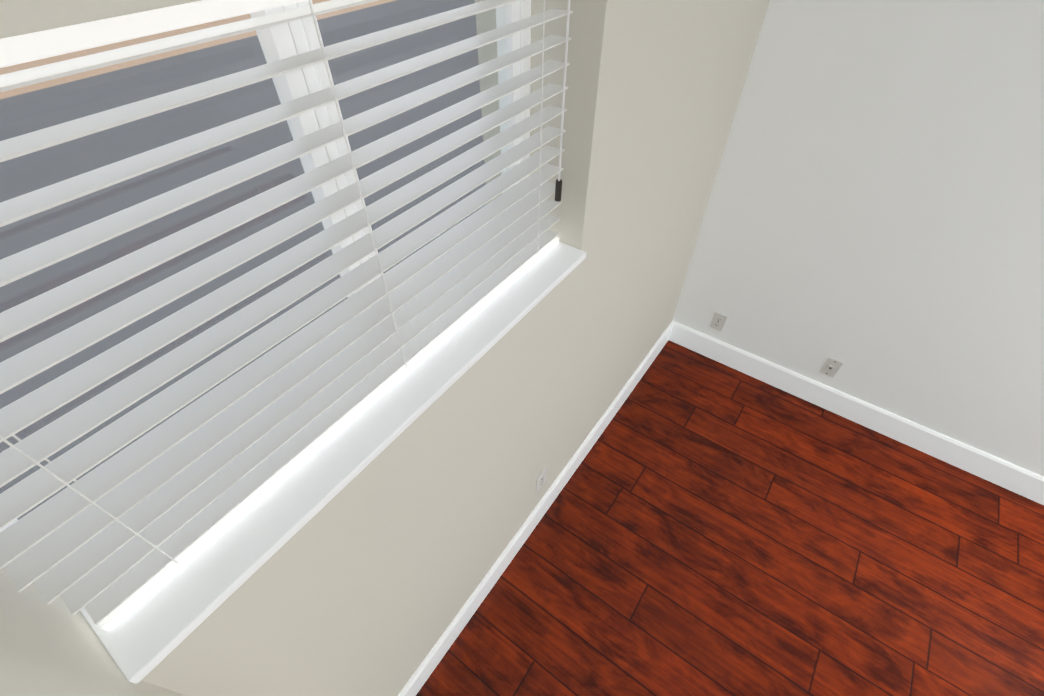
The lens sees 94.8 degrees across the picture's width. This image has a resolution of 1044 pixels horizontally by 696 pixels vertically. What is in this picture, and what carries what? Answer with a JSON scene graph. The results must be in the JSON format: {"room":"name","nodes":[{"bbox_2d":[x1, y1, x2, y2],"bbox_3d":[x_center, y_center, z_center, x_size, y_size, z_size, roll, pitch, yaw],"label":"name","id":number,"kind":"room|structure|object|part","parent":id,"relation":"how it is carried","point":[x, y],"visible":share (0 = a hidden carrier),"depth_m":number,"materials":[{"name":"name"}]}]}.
{"room":"empty room","nodes":[
{"label":"empty room","id":0,"kind":"room"},
{"bbox_2d":[0,634,185,695],"bbox_3d":[-0.661,1.032,0.331,0.530,2.340,1.205,27,52,24],"label":"wall","id":1,"kind":"structure","parent":0,"point":[27,669],"depth_m":0.51,"materials":[{"name":"white paint"}]},
{"bbox_2d":[0,0,201,38],"bbox_3d":[-0.133,-0.478,0.356,0.100,0.290,1.215,27,52,24],"label":"wall","id":2,"kind":"structure","parent":0,"point":[19,17],"depth_m":0.27,"materials":[{"name":"white paint"}]},
{"bbox_2d":[0,0,769,695],"bbox_3d":[-0.447,0.289,1.042,0.320,2.340,4.426,27,52,24],"label":"wall","id":3,"kind":"structure","parent":0,"point":[368,578],"depth_m":1.24,"materials":[{"name":"white paint"}]},
{"bbox_2d":[0,0,585,683],"bbox_3d":[-0.275,-0.193,0.766,0.258,0.697,1.175,27,52,24],"label":"window","id":4,"kind":"structure","parent":3,"relation":"in","point":[182,480],"depth_m":0.68,"materials":[{"name":"white plastic"}]},
{"bbox_2d":[0,0,544,563],"bbox_3d":[-0.254,-0.181,0.757,0.054,0.609,0.937,27,52,24],"label":"ladder","id":5,"kind":"object","parent":4,"relation":"hanging from","point":[352,236],"visible":0.54,"depth_m":0.64,"materials":[{"name":"white fabric"}]},
{"bbox_3d":[-0.254,-0.189,0.748,0.056,0.672,1.151,27,52,24],"label":"window blind rails","id":6,"kind":"part","parent":4,"relation":"part of","materials":[{"name":"white plastic"}]},
{"bbox_3d":[-0.156,-0.413,0.964,0.038,0.614,0.492,27,52,24],"label":"window sash","id":7,"kind":"part","parent":4,"relation":"part of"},
{"bbox_2d":[558,0,569,180],"bbox_3d":[0.087,-0.543,0.982,0.005,0.426,0.005,27,52,24],"label":"blind wand","id":8,"kind":"object","parent":4,"relation":"hanging from","point":[565,65],"visible":1,"depth_m":0.98,"materials":[{"name":"white plastic"}]},
{"bbox_2d":[555,179,561,201],"bbox_3d":[0.087,-0.378,1.154,0.015,0.050,0.016,27,52,24],"label":"cord tassel","id":9,"kind":"object","parent":8,"relation":"attached to","point":[558,188],"visible":1,"depth_m":1.15,"materials":[{"name":"grey plastic"}]},
{"bbox_2d":[398,320,677,695],"bbox_3d":[0.189,0.617,2.244,0.016,0.145,2.421,27,52,24],"label":"baseboard","id":10,"kind":"structure","parent":3,"relation":"attached to","point":[428,665],"depth_m":2.04,"materials":[{"name":"white wood"}]},
{"bbox_2d":[536,466,546,493],"bbox_3d":[0.079,0.537,1.951,0.008,0.116,0.072,27,52,24],"label":"electrical outlet","id":11,"kind":"object","parent":3,"relation":"attached to","point":[541,480],"visible":1,"depth_m":1.94,"materials":[{"name":"white plastic"}]},
{"bbox_2d":[416,340,1043,695],"bbox_3d":[0.347,3.141,-0.002,4.846,0.100,8.026,27,52,24],"label":"floor","id":12,"kind":"structure","parent":0,"point":[706,526],"depth_m":2.04,"materials":[{"name":"brown wood"}]},
{"bbox_2d":[673,0,1043,476],"bbox_3d":[2.777,0.039,1.270,4.526,2.340,0.120,27,52,24],"label":"wall","id":13,"kind":"structure","parent":0,"point":[873,219],"depth_m":1.93,"materials":[{"name":"white paint"}]},
{"bbox_2d":[709,311,727,331],"bbox_3d":[1.102,-0.147,2.700,0.072,0.116,0.008,27,52,24],"label":"electrical outlet","id":14,"kind":"object","parent":13,"relation":"attached to","point":[718,320],"visible":1,"depth_m":2.70,"materials":[{"name":"white plastic"}]},
{"bbox_2d":[819,357,843,377],"bbox_3d":[1.581,0.101,2.460,0.072,0.116,0.012,27,52,24],"label":"electrical outlet","id":15,"kind":"object","parent":13,"relation":"attached to","point":[830,367],"visible":1,"depth_m":2.46,"materials":[{"name":"white plastic"}]},
{"bbox_2d":[670,323,1043,504],"bbox_3d":[2.691,0.812,2.049,4.406,0.145,0.016,27,52,24],"label":"baseboard","id":16,"kind":"structure","parent":13,"relation":"attached to","point":[994,469],"depth_m":2.48,"materials":[{"name":"white wood"}]},
{"label":"outside","id":17,"kind":"structure","parent":0,"visible":0},
{"bbox_2d":[0,0,486,519],"bbox_3d":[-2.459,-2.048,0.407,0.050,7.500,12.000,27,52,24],"label":"window glass","id":18,"kind":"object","parent":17,"point":[138,136],"depth_m":2.66,"materials":[{"name":"glass"}]}
]}

